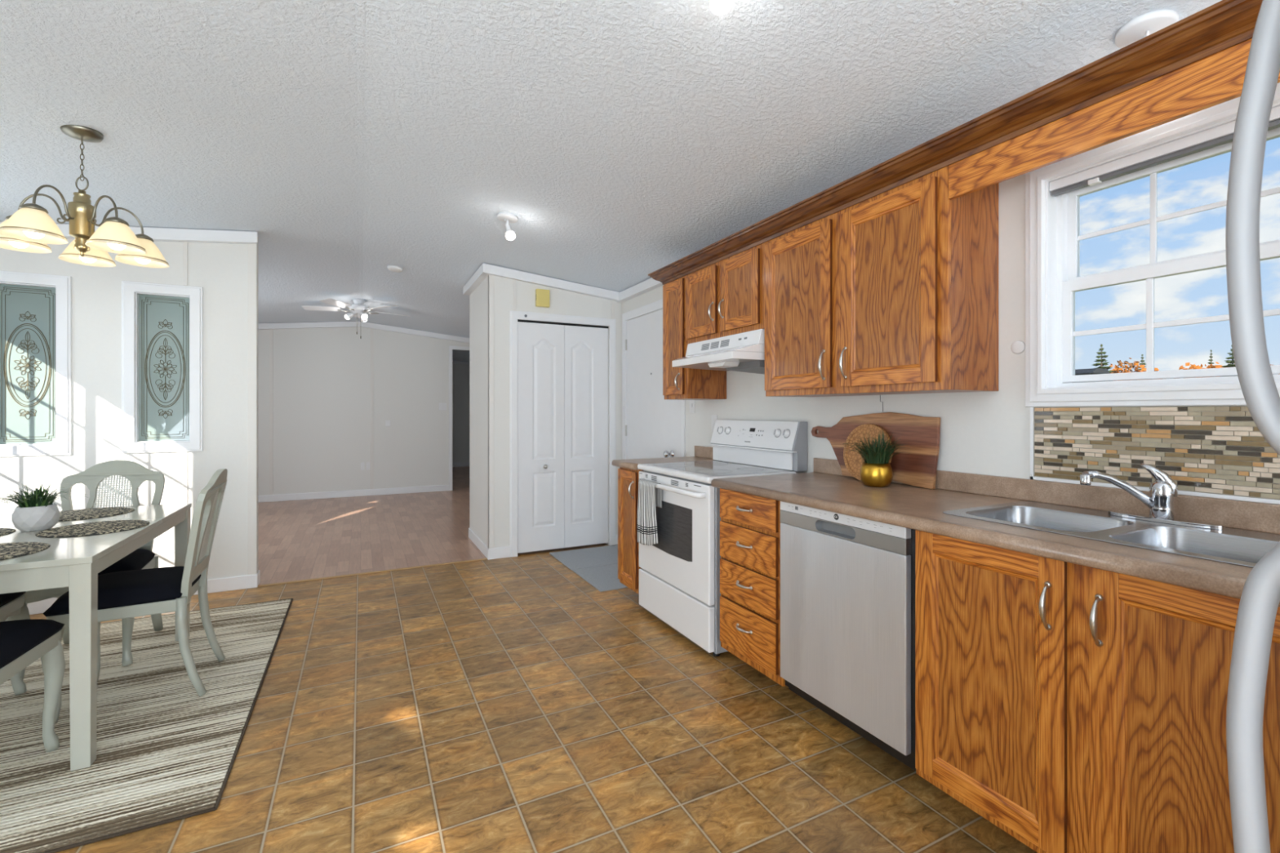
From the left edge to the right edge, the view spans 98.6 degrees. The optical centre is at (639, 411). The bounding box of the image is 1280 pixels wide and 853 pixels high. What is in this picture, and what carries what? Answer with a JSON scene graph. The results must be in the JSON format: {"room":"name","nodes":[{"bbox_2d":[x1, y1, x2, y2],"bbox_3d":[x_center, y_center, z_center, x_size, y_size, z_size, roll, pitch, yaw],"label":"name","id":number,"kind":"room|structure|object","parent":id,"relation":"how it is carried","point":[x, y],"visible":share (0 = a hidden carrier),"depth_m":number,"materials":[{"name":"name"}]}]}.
{"room":"kitchen","nodes":[
{"label":"kitchen","id":0,"kind":"room"},
{"bbox_2d":[0,236,257,579],"bbox_3d":[-3.510,-0.009,3.585,1.683,2.518,0.110,0,0,-27],"label":"wall partition","id":1,"kind":"structure","parent":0,"point":[221,269],"depth_m":3.68,"materials":[{"name":"paint"}]},
{"bbox_2d":[0,271,71,456],"bbox_3d":[-3.802,-0.290,3.419,0.427,1.125,0.122,0,0,-27],"label":"window","id":2,"kind":"structure","parent":1,"relation":"in","point":[36,318],"depth_m":3.43,"materials":[{"name":"glass"}]},
{"bbox_2d":[0,221,257,244],"bbox_3d":[-3.441,-1.145,3.524,1.652,0.238,0.062,0,0,-27],"label":"trim","id":3,"kind":"structure","parent":1,"relation":"attached to","point":[157,234],"depth_m":3.71,"materials":[{"name":"white wood"}]},
{"bbox_2d":[26,569,260,614],"bbox_3d":[-3.480,1.202,3.593,1.645,0.095,0.122,0,0,-27],"label":"baseboard","id":4,"kind":"structure","parent":1,"relation":"attached to","point":[249,581],"depth_m":3.82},
{"bbox_2d":[121,280,203,453],"bbox_3d":[-3.207,-0.291,3.720,0.422,1.123,0.122,0,0,-27],"label":"window","id":5,"kind":"structure","parent":1,"relation":"in","point":[162,324],"depth_m":3.70,"materials":[{"name":"glass"}]},
{"bbox_2d":[182,242,257,574],"bbox_3d":[-2.922,-0.021,3.845,0.413,2.351,0.058,0,0,-27],"label":"trim","id":6,"kind":"structure","parent":1,"relation":"attached to","point":[252,248],"depth_m":3.90,"materials":[{"name":"paint"}]},
{"bbox_2d":[356,0,364,321],"bbox_3d":[-1.389,-1.333,2.738,0.024,0.003,12.140,0,0,-27],"label":"trim","id":7,"kind":"structure","parent":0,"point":[360,3],"depth_m":2.43,"materials":[{"name":"white"}]},
{"bbox_2d":[257,326,469,495],"bbox_3d":[-4.220,-0.043,8.164,4.560,2.585,0.100,0,0,-27],"label":"wall","id":8,"kind":"structure","parent":0,"point":[322,376],"depth_m":8.09,"materials":[{"name":"paint"}]},
{"bbox_2d":[269,328,373,494],"bbox_3d":[-4.560,-0.047,7.931,1.299,2.405,0.008,0,0,-27],"label":"trim","id":9,"kind":"structure","parent":8,"relation":"attached to","point":[271,331],"depth_m":7.66,"materials":[{"name":"paint"}]},
{"bbox_2d":[257,484,448,502],"bbox_3d":[-4.601,1.202,7.908,3.550,0.095,0.012,0,0,-27],"label":"baseboard","id":10,"kind":"structure","parent":8,"relation":"attached to","point":[297,496],"depth_m":8.07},
{"bbox_2d":[360,462,364,470],"bbox_3d":[-4.112,0.807,8.158,0.053,0.115,0.008,0,0,-27],"label":"wall outlet","id":11,"kind":"object","parent":8,"relation":"attached to","point":[362,464],"visible":1,"depth_m":8.16,"materials":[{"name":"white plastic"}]},
{"bbox_2d":[257,321,469,343],"bbox_3d":[-4.161,-1.179,8.103,4.510,0.305,0.062,0,0,-27],"label":"trim","id":12,"kind":"structure","parent":8,"relation":"attached to","point":[327,324],"depth_m":8.09,"materials":[{"name":"white wood"}]},
{"bbox_2d":[366,462,369,470],"bbox_3d":[-4.045,0.807,8.192,0.053,0.115,0.008,0,0,-27],"label":"wall outlet","id":13,"kind":"object","parent":8,"relation":"attached to","point":[367,463],"visible":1,"depth_m":8.19,"materials":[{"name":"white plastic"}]},
{"bbox_2d":[385,420,390,426],"bbox_3d":[-3.805,0.175,8.307,0.070,0.090,0.019,0,0,-27],"label":"thermostat","id":14,"kind":"object","parent":8,"relation":"attached to","point":[387,422],"visible":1,"depth_m":8.30,"materials":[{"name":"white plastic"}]},
{"bbox_2d":[438,403,442,409],"bbox_3d":[-3.134,-0.080,8.653,0.058,0.110,0.010,0,0,-27],"label":"wall switch","id":15,"kind":"object","parent":8,"relation":"attached to","point":[440,405],"visible":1,"depth_m":8.65,"materials":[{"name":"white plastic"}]},
{"bbox_2d":[442,403,446,409],"bbox_3d":[-3.080,-0.080,8.680,0.058,0.110,0.010,0,0,-27],"label":"wall switch","id":16,"kind":"object","parent":8,"relation":"attached to","point":[444,405],"visible":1,"depth_m":8.68,"materials":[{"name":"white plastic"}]},
{"bbox_2d":[448,346,469,490],"bbox_3d":[-2.641,0.105,8.957,0.905,2.290,0.115,0,0,-27],"label":"door frame","id":17,"kind":"structure","parent":8,"relation":"in","point":[451,348],"depth_m":8.71,"materials":[{"name":"white wood"}]},
{"bbox_2d":[257,557,487,586],"bbox_3d":[-2.014,1.246,4.306,1.625,0.007,0.033,0,0,-27],"label":"trim","id":18,"kind":"structure","parent":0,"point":[486,558],"depth_m":4.25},
{"bbox_2d":[257,466,607,584],"bbox_3d":[-3.259,1.290,8.412,6.600,0.080,8.448,0,0,-27],"label":"floor","id":19,"kind":"structure","parent":0,"point":[314,538],"depth_m":5.58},
{"bbox_2d":[452,364,469,462],"bbox_3d":[-4.478,-0.025,12.362,5.200,2.550,0.100,0,0,-27],"label":"wall","id":20,"kind":"structure","parent":0,"point":[460,372],"depth_m":12.51,"materials":[{"name":"paint"}]},
{"bbox_2d":[452,462,469,466],"bbox_3d":[-4.450,1.200,12.308,5.200,0.100,0.020,0,0,-27],"label":"baseboard","id":21,"kind":"structure","parent":20,"relation":"attached to","point":[459,464],"depth_m":12.49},
{"bbox_2d":[452,360,469,364],"bbox_3d":[-4.441,-1.125,12.290,5.200,0.090,0.060,0,0,-27],"label":"trim","id":22,"kind":"structure","parent":20,"relation":"attached to","point":[453,362],"depth_m":12.44,"materials":[{"name":"white wood"}]},
{"bbox_2d":[29,544,1037,852],"bbox_3d":[-0.374,1.290,0.737,4.800,0.080,7.852,0,0,-27],"label":"floor","id":23,"kind":"structure","parent":0,"point":[513,704],"depth_m":2.05,"materials":[{"name":"tile"}]},
{"bbox_2d":[0,598,293,852],"bbox_3d":[-2.557,1.244,2.319,1.659,0.010,2.176,0,0,-27],"label":"area rug","id":24,"kind":"object","parent":23,"relation":"on","point":[166,752],"visible":0.85,"depth_m":2.11,"materials":[{"name":"grey fabric"}]},
{"bbox_2d":[0,591,30,695],"bbox_3d":[-2.859,0.754,2.138,0.559,0.970,0.452,0,0,-27],"label":"dining chair","id":25,"kind":"object","parent":24,"relation":"on","point":[13,606],"visible":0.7,"depth_m":2.39,"materials":[{"name":"paint"}]},
{"bbox_2d":[0,618,65,751],"bbox_3d":[-2.214,0.754,1.711,0.452,0.970,0.559,0,0,-27],"label":"dining chair","id":26,"kind":"object","parent":24,"relation":"on","point":[22,642],"visible":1,"depth_m":1.94,"materials":[{"name":"paint"}]},
{"bbox_2d":[6,459,164,679],"bbox_3d":[-2.785,0.754,2.823,0.452,0.970,0.559,0,0,-27],"label":"dining chair","id":27,"kind":"object","parent":24,"relation":"on","point":[143,557],"visible":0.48,"depth_m":2.99,"materials":[{"name":"paint"}]},
{"bbox_2d":[0,502,191,770],"bbox_3d":[-2.531,0.873,2.315,0.750,0.736,1.270,0,0,-27],"label":"dining table","id":28,"kind":"object","parent":24,"relation":"on","point":[75,563],"visible":0.79,"depth_m":1.92,"materials":[{"name":"paint"}]},
{"bbox_2d":[0,528,16,535],"bbox_3d":[-2.741,0.503,2.231,0.280,0.004,0.280,0,0,-27],"label":"placemat","id":29,"kind":"object","parent":28,"relation":"on","point":[2,531],"visible":1,"depth_m":2.31,"materials":[{"name":"wicker"}]},
{"bbox_2d":[0,542,49,559],"bbox_3d":[-2.344,0.503,1.934,0.370,0.004,0.370,0,0,-27],"label":"placemat","id":30,"kind":"object","parent":28,"relation":"on","point":[7,550],"visible":1,"depth_m":2.01,"materials":[{"name":"wicker"}]},
{"bbox_2d":[0,480,88,531],"bbox_3d":[-2.589,0.399,2.359,0.321,0.210,0.301,0,0,-27],"label":"potted plant","id":31,"kind":"object","parent":28,"relation":"on","point":[35,511],"visible":1,"depth_m":2.33,"materials":[{"name":"green plant"}]},
{"bbox_2d":[35,520,149,537],"bbox_3d":[-2.352,0.503,2.378,0.350,0.004,0.350,0,0,-27],"label":"placemat","id":32,"kind":"object","parent":28,"relation":"on","point":[105,526],"visible":1,"depth_m":2.36,"materials":[{"name":"grey wicker"}]},
{"bbox_2d":[58,506,134,521],"bbox_3d":[-2.735,0.503,2.705,0.370,0.004,0.370,0,0,-27],"label":"placemat","id":33,"kind":"object","parent":28,"relation":"on","point":[86,513],"visible":0.77,"depth_m":2.72,"materials":[{"name":"grey wicker"}]},
{"bbox_2d":[40,468,227,724],"bbox_3d":[-2.201,0.754,2.466,0.559,0.970,0.452,0,0,-27],"label":"dining chair","id":34,"kind":"object","parent":24,"relation":"on","point":[123,594],"visible":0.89,"depth_m":2.38,"materials":[{"name":"paint"}]},
{"bbox_2d":[549,544,627,591],"bbox_3d":[-0.237,1.244,4.477,0.672,0.010,1.150,0,0,-27],"label":"door mat","id":35,"kind":"object","parent":23,"relation":"on","point":[597,566],"visible":0.52,"depth_m":4.46,"materials":[{"name":"grey fabric"}]},
{"bbox_2d":[617,466,644,594],"bbox_3d":[0.186,0.808,3.748,0.685,0.884,0.293,0,0,-27],"label":"base cabinet","id":36,"kind":"object","parent":23,"relation":"on","point":[628,567],"visible":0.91,"depth_m":3.60,"materials":[{"name":"brown wood"}]},
{"bbox_2d":[611,445,722,470],"bbox_3d":[0.186,0.308,3.762,0.682,0.116,0.329,0,0,-27],"label":"countertop","id":37,"kind":"structure","parent":36,"relation":"on","point":[701,453],"depth_m":3.75,"materials":[{"name":"brown laminate"}]},
{"bbox_2d":[637,419,807,656],"bbox_3d":[0.432,0.652,3.242,0.705,1.195,0.807,0,0,-27],"label":"stove","id":38,"kind":"object","parent":23,"relation":"on","point":[679,575],"visible":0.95,"depth_m":3.04,"materials":[{"name":"metal"}]},
{"bbox_2d":[637,479,662,545],"bbox_3d":[0.052,0.598,3.231,0.055,0.382,0.235,0,0,-27],"label":"tea towel","id":39,"kind":"object","parent":38,"relation":"hanging from","point":[650,496],"visible":1,"depth_m":3.20,"materials":[{"name":"white fabric"}]},
{"bbox_2d":[637,460,796,484],"bbox_3d":[0.420,0.344,3.236,0.582,0.036,0.807,0,0,-27],"label":"cooktop","id":40,"kind":"object","parent":38,"relation":"in","point":[689,472],"depth_m":3.12,"materials":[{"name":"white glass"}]},
{"bbox_2d":[720,488,786,686],"bbox_3d":[0.754,0.808,2.629,0.685,0.884,0.445,0,0,-27],"label":"base cabinet","id":41,"kind":"object","parent":23,"relation":"on","point":[750,524],"visible":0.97,"depth_m":2.46,"materials":[{"name":"brown wood"}]},
{"bbox_2d":[780,501,915,771],"bbox_3d":[0.983,0.808,2.151,0.600,0.884,0.610,0,0,-27],"label":"dishwasher","id":42,"kind":"object","parent":23,"relation":"on","point":[847,583],"visible":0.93,"depth_m":1.95,"materials":[{"name":"metal"}]},
{"bbox_2d":[915,529,1279,852],"bbox_3d":[1.332,0.808,1.485,0.680,0.884,0.883,0,0,-27],"label":"base cabinet","id":43,"kind":"object","parent":23,"relation":"on","point":[1069,714],"visible":0.9,"depth_m":1.35,"materials":[{"name":"brown wood"}]},
{"bbox_2d":[711,457,1279,607],"bbox_3d":[1.102,0.308,1.958,0.682,0.116,1.985,0,0,-27],"label":"countertop","id":44,"kind":"structure","parent":43,"relation":"on","point":[898,504],"depth_m":1.76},
{"bbox_2d":[843,423,892,480],"bbox_3d":[1.076,0.193,2.609,0.051,0.270,0.270,0,0,-27],"label":"trivet","id":45,"kind":"object","parent":44,"relation":"on","point":[853,460],"visible":0.62,"depth_m":2.65,"materials":[{"name":"brown wicker"}]},
{"bbox_2d":[811,412,940,488],"bbox_3d":[1.094,0.165,2.651,0.041,0.326,0.733,0,0,-27],"label":"cutting board","id":46,"kind":"object","parent":44,"relation":"on","point":[917,467],"visible":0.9,"depth_m":2.46,"materials":[{"name":"brown wood"}]},
{"bbox_2d":[842,426,910,487],"bbox_3d":[1.003,0.197,2.415,0.237,0.262,0.320,0,0,-27],"label":"potted plant","id":47,"kind":"object","parent":44,"relation":"on","point":[876,470],"visible":1,"depth_m":2.39,"materials":[{"name":"green plant"}]},
{"bbox_2d":[942,501,1279,637],"bbox_3d":[1.370,0.416,1.539,0.493,0.183,0.805,0,0,-27],"label":"sink","id":48,"kind":"object","parent":44,"relation":"in","point":[1243,548],"visible":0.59,"depth_m":1.54,"materials":[{"name":"metal"}]},
{"bbox_2d":[1080,462,1222,529],"bbox_3d":[1.486,0.240,1.652,0.321,0.170,0.182,0,0,20],"label":"kitchen faucet","id":49,"kind":"object","parent":44,"relation":"on","point":[1162,491],"visible":1,"depth_m":1.62,"materials":[{"name":"silver metal"}]},
{"bbox_2d":[1225,0,1279,852],"bbox_3d":[1.163,0.350,0.429,0.738,1.800,0.813,0,0,-27],"label":"refrigerator","id":50,"kind":"object","parent":23,"relation":"on","point":[1260,599],"visible":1,"depth_m":0.61,"materials":[{"name":"metal"}]},
{"bbox_2d":[469,275,622,547],"bbox_3d":[-0.933,0.006,5.352,1.242,2.488,0.930,0,0,-27],"label":"wall","id":51,"kind":"structure","parent":0,"point":[562,302],"depth_m":4.83,"materials":[{"name":"paint"}]},
{"bbox_2d":[462,263,618,301],"bbox_3d":[-0.947,-1.135,5.310,1.304,0.199,0.992,0,0,-27],"label":"trim","id":52,"kind":"structure","parent":51,"relation":"attached to","point":[485,269],"depth_m":4.86,"materials":[{"name":"white wood"}]},
{"bbox_2d":[535,288,549,307],"bbox_3d":[-0.858,-0.999,4.845,0.122,0.153,0.041,0,0,-27],"label":"door chime","id":53,"kind":"object","parent":51,"relation":"attached to","point":[542,295],"visible":1,"depth_m":4.82,"materials":[{"name":"yellow plastic"}]},
{"bbox_2d":[468,528,617,559],"bbox_3d":[-0.936,1.202,5.344,1.254,0.095,0.942,0,0,-27],"label":"baseboard","id":54,"kind":"structure","parent":51,"relation":"attached to","point":[500,552],"depth_m":4.72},
{"bbox_2d":[487,274,613,548],"bbox_3d":[-0.774,-0.006,4.935,1.165,2.322,0.058,0,0,-27],"label":"trim","id":55,"kind":"structure","parent":51,"relation":"attached to","point":[490,277],"depth_m":4.66,"materials":[{"name":"paint"}]},
{"bbox_2d":[510,310,615,557],"bbox_3d":[-0.678,0.190,4.964,0.997,2.120,0.072,0,0,-27],"label":"door","id":56,"kind":"structure","parent":51,"relation":"in","point":[559,371],"depth_m":4.95,"materials":[{"name":"white wood"}]},
{"bbox_2d":[0,0,1222,362],"bbox_3d":[-1.482,-1.282,4.911,6.600,0.735,16.300,0,0,-27],"label":"ceiling","id":57,"kind":"structure","parent":0,"point":[624,140],"depth_m":2.28,"materials":[{"name":"white paint"}]},
{"bbox_2d":[0,124,168,267],"bbox_3d":[-2.465,-0.957,2.407,0.562,0.554,0.581,0,0,-22],"label":"chandelier","id":58,"kind":"object","parent":57,"relation":"hanging from","point":[30,228],"visible":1,"depth_m":2.38,"materials":[{"name":"beige glass"}]},
{"bbox_2d":[302,297,409,338],"bbox_3d":[-3.369,-1.098,6.585,1.175,0.466,1.130,0,0,-27],"label":"ceiling fan","id":59,"kind":"object","parent":57,"relation":"hanging from","point":[358,308],"visible":1,"depth_m":6.48,"materials":[{"name":"silver metal"}]},
{"bbox_2d":[387,265,403,272],"bbox_3d":[-2.216,-1.293,4.987,0.131,0.043,0.130,0,0,-27],"label":"smoke detector","id":60,"kind":"object","parent":57,"relation":"attached to","point":[392,268],"visible":1,"depth_m":4.95,"materials":[{"name":"white plastic"}]},
{"bbox_2d":[497,212,518,240],"bbox_3d":[-0.848,-1.176,3.528,0.133,0.164,0.132,0,0,-27],"label":"ceiling spotlight","id":61,"kind":"object","parent":57,"relation":"attached to","point":[505,217],"visible":1,"depth_m":3.50,"materials":[{"name":"white metal"}]},
{"bbox_2d":[710,0,731,15],"bbox_3d":[0.236,-1.206,1.578,0.133,0.108,0.132,0,0,-27],"label":"ceiling spotlight","id":62,"kind":"object","parent":57,"relation":"attached to","point":[719,7],"visible":1,"depth_m":1.57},
{"bbox_2d":[1114,8,1179,48],"bbox_3d":[1.489,-1.064,1.619,0.141,0.144,0.140,0,0,-27],"label":"ceiling spotlight","id":63,"kind":"object","parent":57,"relation":"attached to","point":[1144,25],"visible":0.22,"depth_m":1.59,"materials":[{"name":"white plastic"}]},
{"bbox_2d":[623,102,1279,504],"bbox_3d":[-0.252,0.025,5.535,0.140,2.450,16.300,0,0,-27],"label":"wall","id":64,"kind":"structure","parent":0,"point":[982,433],"depth_m":2.23,"materials":[{"name":"paint"}]},
{"bbox_2d":[616,277,663,302],"bbox_3d":[0.127,-1.073,4.566,0.062,0.075,1.430,0,0,-27],"label":"trim","id":65,"kind":"structure","parent":64,"relation":"attached to","point":[650,284],"depth_m":4.78,"materials":[{"name":"white wood"}]},
{"bbox_2d":[622,298,685,459],"bbox_3d":[0.059,0.165,4.676,0.084,2.170,1.113,0,0,-27],"label":"door","id":66,"kind":"structure","parent":64,"relation":"in","point":[653,426],"depth_m":4.75,"materials":[{"name":"white metal"}]},
{"bbox_2d":[689,400,694,413],"bbox_3d":[0.386,-0.048,4.109,0.012,0.115,0.070,0,0,-27],"label":"wall switch","id":67,"kind":"object","parent":64,"relation":"attached to","point":[691,402],"visible":0.77,"depth_m":4.10,"materials":[{"name":"white plastic"}]},
{"bbox_2d":[662,275,726,399],"bbox_3d":[0.354,-0.496,3.785,0.362,0.823,0.314,0,0,-27],"label":"upper cabinet","id":68,"kind":"object","parent":64,"relation":"attached to","point":[678,383],"visible":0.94,"depth_m":3.69,"materials":[{"name":"brown wood"}]},
{"bbox_2d":[671,328,764,373],"bbox_3d":[0.534,-0.331,3.258,0.500,0.211,0.752,0,0,-27],"label":"range hood","id":69,"kind":"object","parent":64,"relation":"attached to","point":[744,352],"visible":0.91,"depth_m":3.05,"materials":[{"name":"white metal"}]},
{"bbox_2d":[701,339,729,350],"bbox_3d":[0.446,-0.393,3.254,0.017,0.037,0.280,0,0,-27],"label":"vent grille","id":70,"kind":"object","parent":69,"relation":"attached to","point":[711,344],"depth_m":3.24,"materials":[{"name":"white metal"}]},
{"bbox_2d":[685,242,765,343],"bbox_3d":[0.600,-0.674,3.299,0.362,0.468,0.770,0,0,-27],"label":"upper cabinet","id":71,"kind":"object","parent":64,"relation":"attached to","point":[725,297],"visible":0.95,"depth_m":3.18,"materials":[{"name":"brown wood"}]},
{"bbox_2d":[764,165,998,397],"bbox_3d":[1.003,-0.494,2.504,0.362,0.828,1.009,0,0,-27],"label":"upper cabinet","id":72,"kind":"object","parent":64,"relation":"attached to","point":[895,291],"visible":0.98,"depth_m":2.20,"materials":[{"name":"brown wood"}]},
{"bbox_2d":[948,38,1279,199],"bbox_3d":[1.517,-0.840,1.231,0.019,0.137,1.723,0,0,-27],"label":"valance","id":73,"kind":"object","parent":72,"relation":"attached to","point":[1218,78],"visible":0.8,"depth_m":1.56,"materials":[{"name":"brown wood"}]},
{"bbox_2d":[648,0,1262,284],"bbox_3d":[1.114,-0.932,2.251,0.394,0.080,3.906,0,0,-27],"label":"crown molding","id":74,"kind":"structure","parent":64,"relation":"attached to","point":[1224,24],"depth_m":1.72,"materials":[{"name":"brown wood"}]},
{"bbox_2d":[1010,340,1025,354],"bbox_3d":[1.423,-0.243,2.073,0.006,0.052,0.052,0,0,-27],"label":"bumper cover","id":75,"kind":"object","parent":64,"relation":"attached to","point":[1018,347],"visible":1,"depth_m":2.07,"materials":[{"name":"white plastic"}]},
{"bbox_2d":[1025,82,1279,406],"bbox_3d":[1.687,-0.458,1.687,0.160,0.879,0.867,0,0,-27],"label":"window","id":76,"kind":"structure","parent":64,"relation":"in","point":[1064,193],"depth_m":1.84,"materials":[{"name":"white plastic"}]},
{"bbox_2d":[1030,405,1279,504],"bbox_3d":[1.646,0.115,1.631,0.006,0.267,0.900,0,0,-27],"label":"backsplash","id":77,"kind":"structure","parent":64,"relation":"attached to","point":[1221,452],"depth_m":1.70,"materials":[{"name":"tile"}]},
{"bbox_3d":[0.520,0.083,3.852,0.006,0.115,0.070,0,0,-27],"label":"wall outlet","id":78,"kind":"object","parent":64,"relation":"attached to","visible":0},
{"bbox_2d":[712,417,715,428],"bbox_3d":[0.518,0.083,3.851,0.001,0.075,0.030,0,0,-27],"label":"receptacle","id":79,"kind":"object","parent":78,"relation":"attached to","point":[713,419],"depth_m":3.85,"materials":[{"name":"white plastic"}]},
{"label":"outside","id":80,"kind":"structure","parent":0,"visible":0},
{"bbox_3d":[58.930,2.450,63.537,157.400,0.400,180.000,0,0,-27],"label":"ground","id":81,"kind":"structure","parent":80,"visible":0},
{"bbox_2d":[1072,368,1110,382],"bbox_3d":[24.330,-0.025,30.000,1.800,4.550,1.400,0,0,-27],"label":"shed","id":82,"kind":"object","parent":81,"relation":"on","point":[1092,371],"visible":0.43,"depth_m":29.45,"materials":[{"name":"plastic"}]},
{"bbox_2d":[1092,344,1113,381],"bbox_3d":[30.331,-1.086,35.914,3.731,6.672,3.662,0,0,14],"label":"conifer tree","id":83,"kind":"object","parent":81,"relation":"on","point":[1101,364],"visible":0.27,"depth_m":35.90,"materials":[{"name":"green plant"}]},
{"bbox_2d":[1109,363,1127,381],"bbox_3d":[36.188,-0.714,42.029,2.807,5.928,2.707,0,0,-27],"label":"autumn tree","id":84,"kind":"object","parent":81,"relation":"on","point":[1117,369],"visible":0.03,"depth_m":41.69,"materials":[{"name":"orange plant"}]},
{"bbox_2d":[1111,357,1145,381],"bbox_3d":[41.580,-1.182,46.905,3.040,6.865,2.965,0,0,-27],"label":"autumn tree","id":85,"kind":"object","parent":81,"relation":"on","point":[1119,362],"visible":0.08,"depth_m":46.82,"materials":[{"name":"orange plant"}]},
{"bbox_2d":[1122,363,1155,380],"bbox_3d":[34.214,-0.557,37.986,2.643,5.615,2.654,0,0,-27],"label":"autumn tree","id":86,"kind":"object","parent":81,"relation":"on","point":[1142,370],"visible":0.02,"depth_m":37.76,"materials":[{"name":"orange plant"}]},
{"bbox_2d":[1137,354,1146,370],"bbox_3d":[47.400,-1.600,52.109,2.869,7.700,3.101,0,0,33],"label":"conifer tree","id":87,"kind":"object","parent":81,"relation":"on","point":[1142,361],"visible":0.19,"depth_m":51.96,"materials":[{"name":"green plant"}]},
{"bbox_2d":[1173,362,1207,378],"bbox_3d":[36.075,-0.489,36.012,2.476,5.477,2.503,0,0,-27],"label":"autumn tree","id":88,"kind":"object","parent":81,"relation":"on","point":[1194,366],"visible":0.07,"depth_m":35.99,"materials":[{"name":"orange plant"}]},
{"bbox_2d":[1193,364,1212,377],"bbox_3d":[45.052,-0.801,43.976,2.750,6.103,2.654,0,0,-27],"label":"autumn tree","id":89,"kind":"object","parent":81,"relation":"on","point":[1209,366],"visible":0.02,"depth_m":43.97,"materials":[{"name":"orange plant"}]},
{"bbox_2d":[1207,349,1213,366],"bbox_3d":[52.909,-1.750,51.109,2.011,8.000,2.040,0,0,-27],"label":"conifer tree","id":90,"kind":"object","parent":81,"relation":"on","point":[1211,350],"visible":0.16,"depth_m":50.98,"materials":[{"name":"green plant"}]},
{"bbox_2d":[1211,361,1235,377],"bbox_3d":[41.514,-0.644,39.009,2.950,5.788,2.898,0,0,-27],"label":"autumn tree","id":91,"kind":"object","parent":81,"relation":"on","point":[1214,366],"visible":0.02,"depth_m":39.17,"materials":[{"name":"orange plant"}]},
{"bbox_2d":[1221,345,1237,376],"bbox_3d":[34.357,-0.829,32.079,3.280,6.157,3.220,0,0,25],"label":"conifer tree","id":92,"kind":"object","parent":81,"relation":"on","point":[1232,357],"visible":0.15,"depth_m":31.99,"materials":[{"name":"green plant"}]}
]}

